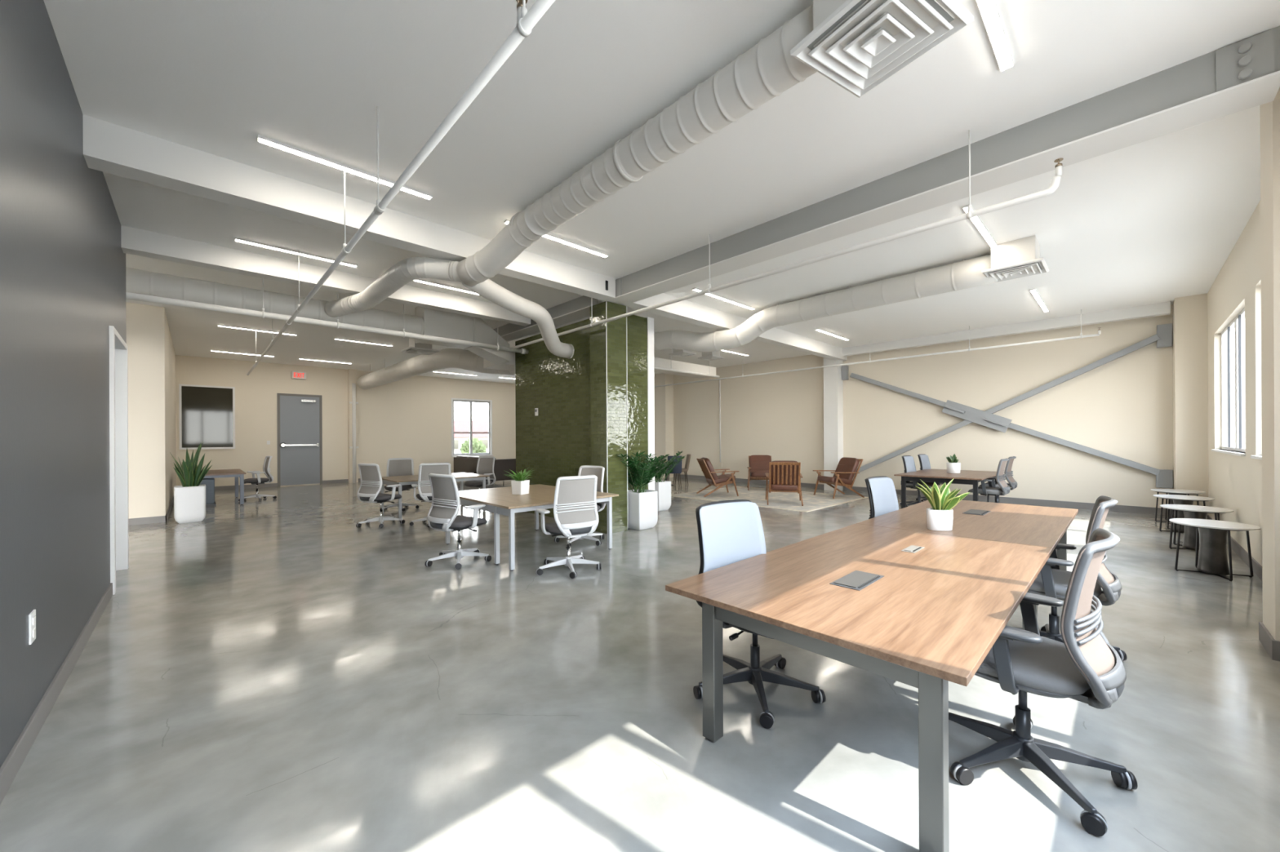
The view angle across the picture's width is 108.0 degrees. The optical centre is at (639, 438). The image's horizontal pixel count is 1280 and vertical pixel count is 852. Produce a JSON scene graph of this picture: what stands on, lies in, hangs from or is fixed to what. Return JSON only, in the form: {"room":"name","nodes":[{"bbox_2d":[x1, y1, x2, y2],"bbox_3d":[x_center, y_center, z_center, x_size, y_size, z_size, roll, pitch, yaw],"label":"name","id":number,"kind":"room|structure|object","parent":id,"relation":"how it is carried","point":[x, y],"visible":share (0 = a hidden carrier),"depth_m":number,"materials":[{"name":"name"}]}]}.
{"room":"open-plan office","nodes":[
{"label":"open-plan office","id":0,"kind":"room"},
{"bbox_2d":[0,0,126,768],"bbox_3d":[-2.999,-0.460,2.158,0.150,3.950,9.500,0,0,-44],"label":"wall","id":1,"kind":"structure","parent":0,"point":[63,259],"depth_m":2.60,"materials":[{"name":"grey paint"}]},
{"bbox_2d":[28,609,35,644],"bbox_3d":[-3.057,0.950,2.344,0.012,0.150,0.100,0,0,-44],"label":"power outlet","id":2,"kind":"object","parent":1,"relation":"attached to","point":[32,616],"visible":1,"depth_m":2.33,"materials":[{"name":"white plastic"}]},
{"bbox_2d":[0,582,112,804],"bbox_3d":[-2.450,1.452,1.698,0.035,0.120,7.790,0,0,-44],"label":"baseboard","id":3,"kind":"structure","parent":1,"relation":"attached to","point":[11,766],"depth_m":2.50,"materials":[{"name":"grey rubber"}]},
{"bbox_2d":[109,325,128,595],"bbox_3d":[-5.638,0.218,4.944,0.180,2.620,1.300,0,0,-44],"label":"door","id":4,"kind":"structure","parent":1,"relation":"in","point":[118,361],"depth_m":5.38,"materials":[{"name":"white"}]},
{"bbox_2d":[125,302,176,519],"bbox_3d":[-13.026,-0.410,8.993,5.600,3.950,6.600,0,0,-44],"label":"wall","id":5,"kind":"structure","parent":0,"point":[151,355],"depth_m":8.42,"materials":[{"name":"beige paint"}]},
{"bbox_2d":[128,495,173,525],"bbox_3d":[-13.006,1.505,8.992,5.615,0.120,6.615,0,0,-44],"label":"baseboard","id":6,"kind":"structure","parent":5,"relation":"attached to","point":[150,520],"depth_m":8.41,"materials":[{"name":"grey rubber"}]},
{"bbox_2d":[175,355,515,486],"bbox_3d":[-8.436,-0.433,18.084,13.600,3.950,0.200,0,0,-44],"label":"wall","id":7,"kind":"structure","parent":0,"point":[411,417],"depth_m":16.10,"materials":[{"name":"beige paint"}]},
{"bbox_2d":[178,383,235,449],"bbox_3d":[-12.785,-0.616,13.768,1.210,1.880,0.050,0,0,-44],"label":"window","id":8,"kind":"structure","parent":7,"relation":"in","point":[206,413],"depth_m":13.75,"materials":[{"name":"white"}]},
{"bbox_2d":[214,478,360,490],"bbox_3d":[-8.352,1.482,18.006,13.600,0.120,0.015,0,0,-44],"label":"baseboard","id":9,"kind":"structure","parent":7,"relation":"attached to","point":[343,481],"depth_m":14.64,"materials":[{"name":"grey rubber"}]},
{"bbox_2d":[276,393,322,487],"bbox_3d":[-11.149,0.056,15.281,1.200,3.000,0.100,0,0,-44],"label":"door","id":10,"kind":"structure","parent":7,"relation":"in","point":[300,416],"depth_m":15.29,"materials":[{"name":"grey paint"}]},
{"bbox_2d":[347,368,358,483],"bbox_3d":[-10.040,-0.425,16.274,0.260,3.950,0.200,0,0,-44],"label":"column","id":11,"kind":"structure","parent":7,"relation":"attached to","point":[352,374],"depth_m":16.17,"materials":[{"name":"beige paint"}]},
{"bbox_2d":[349,383,358,483],"bbox_3d":[-9.930,-0.175,16.160,0.260,3.450,0.115,0,0,-44],"label":"pipe","id":12,"kind":"object","parent":7,"relation":"attached to","point":[353,402],"visible":1,"depth_m":16.12,"materials":[{"name":"beige metal"}]},
{"bbox_2d":[451,398,493,457],"bbox_3d":[-6.986,-0.435,19.360,1.740,2.380,0.160,0,0,-44],"label":"window","id":13,"kind":"structure","parent":7,"relation":"in","point":[489,433],"depth_m":19.36,"materials":[{"name":"grey"}]},
{"bbox_2d":[515,315,648,518],"bbox_3d":[-1.248,-0.314,9.067,0.930,3.640,3.030,0,0,-44],"label":"tiled wall","id":14,"kind":"structure","parent":0,"point":[554,443],"depth_m":8.54,"materials":[{"name":"green tile"}]},
{"bbox_2d":[590,301,627,533],"bbox_3d":[-0.508,-0.323,7.577,0.434,3.650,0.427,0,0,-44],"label":"tiled column","id":15,"kind":"structure","parent":0,"point":[608,340],"depth_m":7.43,"materials":[{"name":"green tile"}]},
{"bbox_2d":[0,477,1279,851],"bbox_3d":[-3.468,1.567,8.990,19.400,0.100,20.200,0,0,-44],"label":"floor","id":16,"kind":"structure","parent":0,"point":[283,673],"depth_m":2.52,"materials":[{"name":"concrete"}]},
{"bbox_2d":[169,441,212,524],"bbox_3d":[-8.296,0.796,8.614,0.557,1.492,0.561,0,0,-44],"label":"planter","id":17,"kind":"object","parent":16,"relation":"on","point":[189,498],"visible":1,"depth_m":8.47,"materials":[{"name":"white ceramic"}]},
{"bbox_2d":[200,478,216,506],"bbox_3d":[-10.100,1.240,10.745,0.440,0.620,0.540,0,0,-44],"label":"base cabinet","id":18,"kind":"object","parent":16,"relation":"on","point":[209,482],"visible":0.44,"depth_m":10.64,"materials":[{"name":"grey metal"}]},
{"bbox_2d":[200,469,246,505],"bbox_3d":[-10.246,1.181,11.158,1.100,0.740,2.100,0,0,-44],"label":"desk","id":19,"kind":"object","parent":16,"relation":"on","point":[235,473],"visible":0.47,"depth_m":10.79,"materials":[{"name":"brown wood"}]},
{"bbox_2d":[238,456,276,502],"bbox_3d":[-9.604,1.003,11.674,0.730,1.094,0.749,0,0,41],"label":"office chair","id":20,"kind":"object","parent":16,"relation":"on","point":[266,468],"visible":0.98,"depth_m":11.69,"materials":[{"name":"white plastic"}]},
{"bbox_2d":[355,463,404,528],"bbox_3d":[-4.583,0.978,8.204,0.730,1.094,0.749,0,0,24],"label":"office chair","id":21,"kind":"object","parent":16,"relation":"on","point":[371,485],"visible":1,"depth_m":7.97,"materials":[{"name":"grey fabric"}]},
{"bbox_2d":[383,457,419,511],"bbox_3d":[-5.126,0.980,9.954,0.730,1.094,0.749,0,0,-21],"label":"office chair","id":22,"kind":"object","parent":16,"relation":"on","point":[395,466],"visible":0.66,"depth_m":10.12,"materials":[{"name":"grey fabric"}]},
{"bbox_2d":[408,462,451,527],"bbox_3d":[-3.683,0.973,8.241,0.730,1.094,0.749,0,0,-32],"label":"office chair","id":23,"kind":"object","parent":16,"relation":"on","point":[424,486],"visible":0.44,"depth_m":7.99,"materials":[{"name":"white plastic"}]},
{"bbox_2d":[380,472,489,519],"bbox_3d":[-4.218,1.151,9.527,1.780,0.740,1.290,0,0,-44],"label":"meeting table","id":24,"kind":"object","parent":16,"relation":"on","point":[460,477],"visible":0.66,"depth_m":9.31,"materials":[{"name":"brown wood"}]},
{"bbox_2d":[424,473,491,569],"bbox_3d":[-2.233,0.966,5.707,0.730,1.094,0.749,0,0,34],"label":"office chair","id":25,"kind":"object","parent":16,"relation":"on","point":[442,515],"visible":1,"depth_m":5.48,"materials":[{"name":"white plastic"}]},
{"bbox_2d":[464,456,495,488],"bbox_3d":[-3.695,0.973,10.754,0.730,1.094,0.749,0,0,26],"label":"office chair","id":26,"kind":"object","parent":16,"relation":"on","point":[485,466],"visible":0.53,"depth_m":10.94,"materials":[{"name":"white plastic"}]},
{"bbox_2d":[453,455,515,485],"bbox_3d":[-5.452,1.084,16.374,0.945,0.887,3.244,0,0,-44],"label":"sofa","id":27,"kind":"object","parent":16,"relation":"on","point":[462,464],"visible":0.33,"depth_m":15.38,"materials":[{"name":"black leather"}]},
{"bbox_2d":[445,484,618,571],"bbox_3d":[-1.571,1.138,6.475,1.630,0.740,2.020,0,0,-44],"label":"meeting table","id":28,"kind":"object","parent":16,"relation":"on","point":[500,500],"visible":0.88,"depth_m":5.88,"materials":[{"name":"brown wood"}]},
{"bbox_2d":[503,468,533,494],"bbox_3d":[-1.667,0.588,6.399,0.410,0.360,0.460,0,0,-21],"label":"potted plant","id":29,"kind":"object","parent":28,"relation":"on","point":[520,486],"visible":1,"depth_m":6.36,"materials":[{"name":"green plant"}]},
{"bbox_2d":[536,475,600,578],"bbox_3d":[-0.841,0.959,5.311,0.730,1.094,0.749,0,0,-36],"label":"office chair","id":30,"kind":"object","parent":16,"relation":"on","point":[575,514],"visible":1,"depth_m":5.11,"materials":[{"name":"white plastic"}]},
{"bbox_2d":[554,465,605,546],"bbox_3d":[-0.839,0.959,6.704,0.730,1.094,0.749,0,0,38],"label":"office chair","id":31,"kind":"object","parent":16,"relation":"on","point":[598,471],"visible":0.33,"depth_m":6.80,"materials":[{"name":"white plastic"}]},
{"bbox_2d":[617,451,676,530],"bbox_3d":[-0.059,0.843,7.863,1.136,1.315,1.214,0,0,-44],"label":"planter","id":32,"kind":"object","parent":16,"relation":"on","point":[642,504],"visible":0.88,"depth_m":7.63,"materials":[{"name":"white ceramic"}]},
{"bbox_2d":[654,451,686,511],"bbox_3d":[0.391,0.884,9.702,1.063,1.228,1.029,0,0,-2],"label":"planter","id":33,"kind":"object","parent":16,"relation":"on","point":[663,488],"visible":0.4,"depth_m":9.56,"materials":[{"name":"white ceramic"}]},
{"bbox_2d":[693,499,826,728],"bbox_3d":[0.674,0.951,2.791,0.737,1.094,0.729,0,0,-36],"label":"office chair","id":34,"kind":"object","parent":16,"relation":"on","point":[730,531],"visible":0.49,"depth_m":2.86,"materials":[{"name":"grey fabric"}]},
{"bbox_2d":[759,711,774,724],"bbox_3d":[0.659,1.461,2.416,0.075,0.075,0.011,0,0,26],"label":"caster","id":35,"kind":"object","parent":34,"relation":"attached to","point":[766,717],"depth_m":2.40,"materials":[{"name":"grey plastic"}]},
{"bbox_2d":[671,486,868,512],"bbox_3d":[3.173,1.478,11.811,3.200,0.013,3.840,0,0,-44],"label":"area rug","id":36,"kind":"object","parent":16,"relation":"on","point":[780,500],"visible":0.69,"depth_m":11.46,"materials":[{"name":"beige fabric"}]},
{"bbox_2d":[696,457,739,497],"bbox_3d":[2.005,0.995,12.114,0.925,0.982,0.810,0,0,-8],"label":"armchair","id":37,"kind":"object","parent":36,"relation":"on","point":[709,473],"visible":1,"depth_m":11.80,"materials":[{"name":"brown leather"}]},
{"bbox_2d":[701,457,718,479],"bbox_3d":[1.794,0.827,12.085,0.383,0.644,0.632,0,0,-8],"label":"cushion","id":38,"kind":"object","parent":37,"relation":"on","point":[707,467],"depth_m":11.79,"materials":[{"name":"brown leather"}]},
{"bbox_2d":[706,474,735,484],"bbox_3d":[2.106,1.067,12.127,0.656,0.219,0.632,0,0,-8],"label":"seat cushion","id":39,"kind":"object","parent":37,"relation":"on","point":[712,478],"depth_m":11.82,"materials":[{"name":"brown leather"}]},
{"bbox_2d":[746,455,771,490],"bbox_3d":[3.495,0.987,13.401,0.810,0.982,0.925,0,0,9],"label":"armchair","id":40,"kind":"object","parent":36,"relation":"on","point":[758,465],"visible":0.65,"depth_m":13.55,"materials":[{"name":"brown leather"}]},
{"bbox_2d":[749,455,771,473],"bbox_3d":[3.529,0.818,13.611,0.632,0.644,0.383,0,0,9],"label":"cushion","id":41,"kind":"object","parent":40,"relation":"on","point":[757,464],"depth_m":13.59,"materials":[{"name":"brown leather"}]},
{"bbox_2d":[764,460,803,506],"bbox_3d":[3.275,0.988,10.595,0.810,0.982,0.925,0,0,14],"label":"armchair","id":42,"kind":"object","parent":36,"relation":"on","point":[784,476],"visible":1,"depth_m":10.33,"materials":[{"name":"brown wood"}]},
{"bbox_2d":[770,460,799,484],"bbox_3d":[3.222,0.819,10.389,0.632,0.644,0.383,0,0,14],"label":"chair backrest","id":43,"kind":"object","parent":42,"relation":"on","point":[780,473],"depth_m":10.29,"materials":[{"name":"brown wood"}]},
{"bbox_2d":[813,457,864,498],"bbox_3d":[4.976,0.980,11.668,0.925,0.982,0.810,0,0,-14],"label":"armchair","id":44,"kind":"object","parent":36,"relation":"on","point":[846,468],"visible":1,"depth_m":11.46,"materials":[{"name":"brown wood"}]},
{"bbox_2d":[817,475,852,484],"bbox_3d":[4.877,1.054,11.644,0.656,0.219,0.632,0,0,-14],"label":"seat cushion","id":45,"kind":"object","parent":44,"relation":"on","point":[847,480],"depth_m":11.40,"materials":[{"name":"brown leather"}]},
{"bbox_2d":[832,457,859,480],"bbox_3d":[5.181,0.809,11.718,0.383,0.644,0.632,0,0,-14],"label":"cushion","id":46,"kind":"object","parent":44,"relation":"on","point":[846,464],"depth_m":11.57,"materials":[{"name":"brown leather"}]},
{"bbox_2d":[665,500,1078,851],"bbox_3d":[2.340,1.115,3.615,4.868,0.747,1.300,0,0,-44],"label":"conference table","id":47,"kind":"object","parent":16,"relation":"on","point":[891,596],"visible":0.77,"depth_m":2.28,"materials":[{"name":"brown wood"}]},
{"bbox_2d":[915,478,970,531],"bbox_3d":[2.466,0.538,3.807,0.379,0.420,0.307,0,0,25],"label":"potted plant","id":48,"kind":"object","parent":47,"relation":"on","point":[940,517],"visible":1,"depth_m":3.75,"materials":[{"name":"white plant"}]},
{"bbox_2d":[864,475,898,519],"bbox_3d":[2.559,0.942,4.580,0.737,1.094,0.729,0,0,-40],"label":"office chair","id":49,"kind":"object","parent":16,"relation":"on","point":[884,497],"visible":0.27,"depth_m":4.77,"materials":[{"name":"grey fabric"}]},
{"bbox_2d":[899,455,933,506],"bbox_3d":[5.910,0.925,9.901,0.737,1.094,0.729,0,0,-42],"label":"office chair","id":50,"kind":"object","parent":16,"relation":"on","point":[908,460],"visible":0.53,"depth_m":9.88,"materials":[{"name":"grey plastic"}]},
{"bbox_2d":[893,469,999,508],"bbox_3d":[6.483,1.098,9.685,2.350,0.740,1.450,0,0,-44],"label":"meeting table","id":51,"kind":"object","parent":16,"relation":"on","point":[938,476],"visible":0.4,"depth_m":9.17,"materials":[{"name":"brown wood"}]},
{"bbox_2d":[946,453,960,473],"bbox_3d":[6.489,0.525,9.639,0.244,0.405,0.254,0,0,-44],"label":"potted plant","id":52,"kind":"object","parent":51,"relation":"on","point":[953,466],"visible":1,"depth_m":9.56,"materials":[{"name":"green plant"}]},
{"bbox_2d":[968,458,1010,502],"bbox_3d":[6.530,0.922,8.749,0.732,1.094,0.734,0,0,-44],"label":"office chair","id":53,"kind":"object","parent":16,"relation":"on","point":[1000,477],"visible":0.77,"depth_m":8.50,"materials":[{"name":"grey plastic"}]},
{"bbox_2d":[978,456,1017,503],"bbox_3d":[7.362,0.918,9.614,0.732,1.094,0.734,0,0,-44],"label":"office chair","id":54,"kind":"object","parent":16,"relation":"on","point":[1012,483],"visible":0.54,"depth_m":9.34,"materials":[{"name":"grey plastic"}]},
{"bbox_2d":[948,528,1137,836],"bbox_3d":[1.735,0.946,2.131,0.732,1.094,0.734,0,0,-42],"label":"office chair","id":55,"kind":"object","parent":16,"relation":"on","point":[1086,668],"visible":0.93,"depth_m":1.92,"materials":[{"name":"grey plastic"}]},
{"bbox_2d":[1080,810,1107,833],"bbox_3d":[1.718,1.455,1.762,0.011,0.075,0.075,0,0,-40],"label":"caster","id":56,"kind":"object","parent":55,"relation":"attached to","point":[1094,814],"depth_m":1.75,"materials":[{"name":"grey plastic"}]},
{"bbox_2d":[1013,496,1127,661],"bbox_3d":[2.854,0.940,3.230,0.734,1.094,0.732,0,0,44],"label":"office chair","id":57,"kind":"object","parent":16,"relation":"on","point":[1051,581],"visible":0.49,"depth_m":3.01,"materials":[{"name":"grey plastic"}]},
{"bbox_2d":[1151,488,1205,522],"bbox_3d":[9.254,1.179,8.011,0.624,0.550,0.624,0,0,41],"label":"side table","id":58,"kind":"object","parent":16,"relation":"on","point":[1170,491],"visible":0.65,"depth_m":8.01,"materials":[{"name":"metal"}]},
{"bbox_2d":[1153,494,1215,532],"bbox_3d":[8.408,1.183,7.202,0.624,0.550,0.624,0,0,35],"label":"side table","id":59,"kind":"object","parent":16,"relation":"on","point":[1177,499],"visible":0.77,"depth_m":7.17,"materials":[{"name":"metal"}]},
{"bbox_2d":[1160,504,1233,550],"bbox_3d":[7.301,1.188,6.117,0.624,0.550,0.624,0,0,29],"label":"side table","id":60,"kind":"object","parent":16,"relation":"on","point":[1196,512],"visible":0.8,"depth_m":6.09,"materials":[{"name":"metal"}]},
{"bbox_2d":[1168,518,1260,581],"bbox_3d":[6.195,1.194,5.031,0.624,0.550,0.624,0,0,-44],"label":"side table","id":61,"kind":"object","parent":16,"relation":"on","point":[1212,558],"visible":1,"depth_m":4.96,"materials":[{"name":"white wood"}]},
{"bbox_2d":[43,0,1279,383],"bbox_3d":[-3.488,-2.508,8.990,19.400,0.150,20.200,0,0,-44],"label":"ceiling","id":62,"kind":"structure","parent":0,"point":[1157,220],"depth_m":3.82,"materials":[{"name":"white paint"}]},
{"bbox_2d":[125,267,425,334],"bbox_3d":[-6.978,-1.965,5.444,8.450,0.390,0.390,0,0,-44],"label":"duct","id":63,"kind":"object","parent":62,"relation":"hanging from","point":[137,281],"visible":0.43,"depth_m":6.58,"materials":[{"name":"white metal"}]},
{"bbox_2d":[324,256,462,317],"bbox_3d":[-3.499,-1.995,6.252,3.278,0.279,0.630,0,0,32],"label":"duct","id":64,"kind":"object","parent":63,"relation":"attached to","point":[406,270],"visible":0.96,"depth_m":5.68,"materials":[{"name":"white metal"}]},
{"bbox_2d":[234,236,357,267],"bbox_3d":[-4.442,-2.415,6.083,1.299,0.026,0.068,0,0,-44],"label":"recessed light","id":65,"kind":"object","parent":62,"relation":"in","point":[237,239],"visible":1,"depth_m":5.99,"materials":[{"name":"white paint"}]},
{"bbox_2d":[120,225,530,325],"bbox_3d":[-4.578,-2.302,6.702,6.660,0.250,0.220,0,0,-44],"label":"ceiling beam","id":66,"kind":"structure","parent":62,"relation":"attached to","point":[136,242],"depth_m":6.30,"materials":[{"name":"white paint"}]},
{"bbox_2d":[125,278,528,354],"bbox_3d":[-5.937,-2.054,5.983,10.700,0.732,0.108,0,0,-44],"label":"pipe","id":67,"kind":"object","parent":62,"relation":"hanging from","point":[134,296],"visible":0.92,"depth_m":6.89,"materials":[{"name":"white metal"}]},
{"bbox_2d":[257,134,432,199],"bbox_3d":[-2.594,-2.424,4.224,1.360,0.026,0.068,0,0,-44],"label":"recessed light","id":68,"kind":"object","parent":62,"relation":"in","point":[260,139],"visible":1,"depth_m":4.11,"materials":[{"name":"white paint"}]},
{"bbox_2d":[83,114,615,301],"bbox_3d":[-2.353,-2.288,5.387,5.260,0.300,0.255,0,0,-44],"label":"ceiling beam","id":69,"kind":"structure","parent":62,"relation":"attached to","point":[108,147],"depth_m":4.35,"materials":[{"name":"white paint"}]},
{"bbox_2d":[246,0,555,375],"bbox_3d":[-4.381,-2.032,5.990,0.058,0.793,16.500,0,0,-44],"label":"pipe","id":70,"kind":"object","parent":62,"relation":"hanging from","point":[526,20],"visible":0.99,"depth_m":2.54,"materials":[{"name":"white metal"}]},
{"bbox_2d":[400,337,440,355],"bbox_3d":[-4.769,-2.140,10.115,0.620,0.572,0.620,0,0,-44],"label":"ceiling vent","id":71,"kind":"object","parent":62,"relation":"in","point":[420,348],"visible":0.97,"depth_m":10.00,"materials":[{"name":"white metal"}]},
{"bbox_2d":[357,348,515,389],"bbox_3d":[-6.495,-1.943,13.366,8.756,0.949,1.091,0,0,39],"label":"duct","id":72,"kind":"object","parent":62,"relation":"hanging from","point":[446,358],"visible":0.92,"depth_m":11.87,"materials":[{"name":"white metal"}]},
{"bbox_2d":[414,306,510,364],"bbox_3d":[-3.386,-1.981,9.032,0.608,0.835,1.812,0,0,38],"label":"duct","id":73,"kind":"object","parent":62,"relation":"hanging from","point":[438,323],"visible":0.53,"depth_m":8.75,"materials":[{"name":"white metal"}]},
{"bbox_2d":[483,351,515,371],"bbox_3d":[-1.840,-1.751,11.358,3.750,0.360,0.850,0,0,-44],"label":"duct","id":74,"kind":"object","parent":73,"relation":"attached to","point":[509,366],"visible":0.22,"depth_m":10.16,"materials":[{"name":"white metal"}]},
{"bbox_2d":[462,295,597,350],"bbox_3d":[-2.476,-2.288,9.583,0.360,0.300,5.140,0,0,-44],"label":"steel beam","id":75,"kind":"structure","parent":62,"relation":"attached to","point":[577,308],"depth_m":8.52,"materials":[{"name":"grey metal"}]},
{"bbox_2d":[503,218,608,257],"bbox_3d":[-0.975,-2.432,5.716,1.471,0.026,0.068,0,0,-44],"label":"recessed light","id":76,"kind":"object","parent":62,"relation":"in","point":[506,221],"visible":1,"depth_m":5.82,"materials":[{"name":"white paint"}]},
{"bbox_2d":[456,4,817,286],"bbox_3d":[-0.519,-2.131,4.120,0.531,0.604,4.299,0,0,-44],"label":"spiral duct","id":77,"kind":"object","parent":62,"relation":"hanging from","point":[760,74],"visible":0.98,"depth_m":3.39,"materials":[{"name":"white metal"}]},
{"bbox_2d":[462,279,573,359],"bbox_3d":[-1.589,-1.710,6.821,0.431,0.685,2.621,0,0,18],"label":"duct","id":78,"kind":"object","parent":77,"relation":"attached to","point":[489,290],"visible":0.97,"depth_m":6.53,"materials":[{"name":"white metal"}]},
{"bbox_2d":[653,357,719,377],"bbox_3d":[0.235,-2.139,12.586,5.350,0.625,0.745,0,0,-44],"label":"ceiling beam","id":79,"kind":"structure","parent":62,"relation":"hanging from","point":[660,365],"depth_m":13.26,"materials":[{"name":"white"}]},
{"bbox_2d":[624,293,847,360],"bbox_3d":[2.759,-2.314,10.285,8.180,0.300,0.240,0,0,-44],"label":"ceiling beam","id":80,"kind":"structure","parent":62,"relation":"attached to","point":[686,311],"depth_m":9.05,"materials":[{"name":"white paint"}]},
{"bbox_2d":[509,129,1063,350],"bbox_3d":[0.234,-2.097,6.228,0.059,0.709,8.055,0,0,-44],"label":"pipe","id":81,"kind":"object","parent":62,"relation":"hanging from","point":[1055,180],"visible":0.98,"depth_m":4.20,"materials":[{"name":"white metal"}]},
{"bbox_2d":[653,253,997,351],"bbox_3d":[2.161,-2.095,8.643,7.135,0.741,0.764,0,0,41],"label":"duct","id":82,"kind":"object","parent":62,"relation":"hanging from","point":[964,274],"visible":0.82,"depth_m":7.56,"materials":[{"name":"white metal"}]},
{"bbox_2d":[654,309,1101,386],"bbox_3d":[4.487,-2.194,13.240,0.054,0.556,12.275,0,0,-44],"label":"pipe","id":83,"kind":"object","parent":62,"relation":"hanging from","point":[1081,335],"visible":0.97,"depth_m":10.95,"materials":[{"name":"white metal"}]},
{"bbox_2d":[790,0,973,97],"bbox_3d":[1.202,-2.220,2.349,0.600,0.472,0.600,0,0,-32],"label":"ceiling vent","id":84,"kind":"object","parent":62,"relation":"in","point":[857,45],"visible":1,"depth_m":2.34,"materials":[{"name":"white metal"}]},
{"bbox_2d":[607,25,1279,305],"bbox_3d":[1.780,-2.309,5.130,0.360,0.300,6.260,0,0,-44],"label":"steel beam","id":85,"kind":"structure","parent":62,"relation":"attached to","point":[1243,74],"depth_m":3.70,"materials":[{"name":"white metal"}]},
{"bbox_2d":[962,204,997,247],"bbox_3d":[4.066,-2.457,5.509,1.694,0.026,0.068,0,0,-44],"label":"recessed light","id":86,"kind":"object","parent":62,"relation":"in","point":[978,223],"visible":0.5,"depth_m":5.46,"materials":[{"name":"white paint"}]},
{"bbox_2d":[976,0,1013,71],"bbox_3d":[1.969,-2.447,2.636,1.269,0.026,0.068,0,0,-44],"label":"recessed light","id":87,"kind":"object","parent":62,"relation":"in","point":[988,10],"visible":1,"depth_m":2.80,"materials":[{"name":"white paint"}]},
{"bbox_2d":[842,301,1170,356],"bbox_3d":[7.635,-2.383,10.741,0.160,0.210,6.080,0,0,-44],"label":"beam","id":88,"kind":"structure","parent":62,"relation":"attached to","point":[1164,308],"depth_m":10.03,"materials":[{"name":"white paint"}]},
{"bbox_2d":[982,235,1048,282],"bbox_3d":[4.819,-2.288,5.974,0.600,0.372,0.600,0,0,-44],"label":"ceiling vent","id":89,"kind":"object","parent":62,"relation":"in","point":[1019,258],"visible":0.99,"depth_m":5.84,"materials":[{"name":"white metal"}]},
{"bbox_2d":[653,304,1173,508],"bbox_3d":[3.434,-0.492,15.653,0.200,3.950,20.120,0,0,-44],"label":"wall","id":90,"kind":"structure","parent":0,"point":[1122,407],"depth_m":10.82,"materials":[{"name":"beige paint"}]},
{"bbox_2d":[654,373,673,478],"bbox_3d":[0.929,-0.480,17.803,0.450,3.950,0.550,0,0,-44],"label":"column","id":91,"kind":"structure","parent":90,"relation":"attached to","point":[664,395],"depth_m":17.62,"materials":[{"name":"beige paint"}]},
{"bbox_2d":[823,357,843,491],"bbox_3d":[5.460,-0.502,13.135,0.350,3.950,0.400,0,0,-44],"label":"column","id":92,"kind":"structure","parent":90,"relation":"attached to","point":[833,382],"depth_m":13.01,"materials":[{"name":"white paint"}]},
{"bbox_2d":[673,474,1168,515],"bbox_3d":[3.383,1.418,15.560,0.015,0.130,19.770,0,0,-44],"label":"baseboard","id":93,"kind":"structure","parent":90,"relation":"attached to","point":[1136,509],"depth_m":10.23,"materials":[{"name":"grey rubber"}]},
{"bbox_2d":[841,323,1173,488],"bbox_3d":[7.765,-0.394,10.828,0.207,3.450,6.100,0,0,-44],"label":"cross bracing","id":94,"kind":"object","parent":90,"relation":"attached to","point":[1163,337],"visible":0.84,"depth_m":10.15,"materials":[{"name":"grey paint"}]},
{"bbox_2d":[1172,293,1208,519],"bbox_3d":[9.872,-0.524,8.354,0.580,3.950,0.370,0,0,-44],"label":"column","id":95,"kind":"structure","parent":90,"relation":"attached to","point":[1189,313],"depth_m":8.16,"materials":[{"name":"beige paint"}]},
{"bbox_2d":[1207,87,1279,641],"bbox_3d":[5.191,-0.501,3.720,14.150,3.950,0.440,0,0,-44],"label":"wall","id":96,"kind":"structure","parent":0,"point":[1234,482],"depth_m":5.02,"materials":[{"name":"beige paint"}]},
{"bbox_2d":[1211,307,1245,456],"bbox_3d":[8.188,-0.726,6.431,2.810,1.870,0.155,0,0,-44],"label":"window","id":97,"kind":"structure","parent":96,"relation":"attached to","point":[1233,337],"depth_m":6.63,"materials":[{"name":"white glass"}]},
{"bbox_2d":[1207,515,1262,581],"bbox_3d":[5.024,1.410,3.464,13.200,0.130,0.015,0,0,-44],"label":"baseboard","id":98,"kind":"structure","parent":96,"relation":"attached to","point":[1239,550],"depth_m":5.49,"materials":[{"name":"grey rubber"}]},
{"bbox_2d":[1258,622,1279,661],"bbox_3d":[4.483,1.413,3.147,0.450,0.130,0.305,0,0,-44],"label":"baseboard","id":99,"kind":"structure","parent":96,"relation":"attached to","point":[1272,646],"depth_m":3.17,"materials":[{"name":"grey rubber"}]},
{"bbox_3d":[-1.204,-0.274,9.123,1.030,3.560,3.010,0,0,-44],"label":"wall","id":100,"kind":"structure","parent":0,"visible":0},
{"bbox_2d":[646,316,654,490],"bbox_3d":[-0.848,-0.326,9.438,0.160,3.660,3.045,0,0,-44],"label":"trim","id":101,"kind":"structure","parent":100,"relation":"attached to","point":[651,380],"depth_m":8.33,"materials":[{"name":"white"}]},
{"label":"outside","id":102,"kind":"structure","parent":0,"visible":0},
{"bbox_3d":[-9.879,1.874,32.050,150.000,0.050,180.000,0,0,-44],"label":"ground","id":103,"kind":"structure","parent":102,"visible":0},
{"bbox_2d":[453,420,488,453],"bbox_3d":[-20.627,-0.047,57.754,34.400,3.900,8.400,0,0,-44],"label":"building","id":104,"kind":"structure","parent":103,"relation":"on","point":[459,425],"depth_m":52.90,"materials":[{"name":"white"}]},
{"bbox_2d":[459,437,486,453],"bbox_3d":[-10.713,1.001,29.881,1.740,2.151,1.400,0,0,-44],"label":"shrub","id":105,"kind":"object","parent":103,"relation":"on","point":[478,446],"visible":0.44,"depth_m":29.50,"materials":[{"name":"green plant"}]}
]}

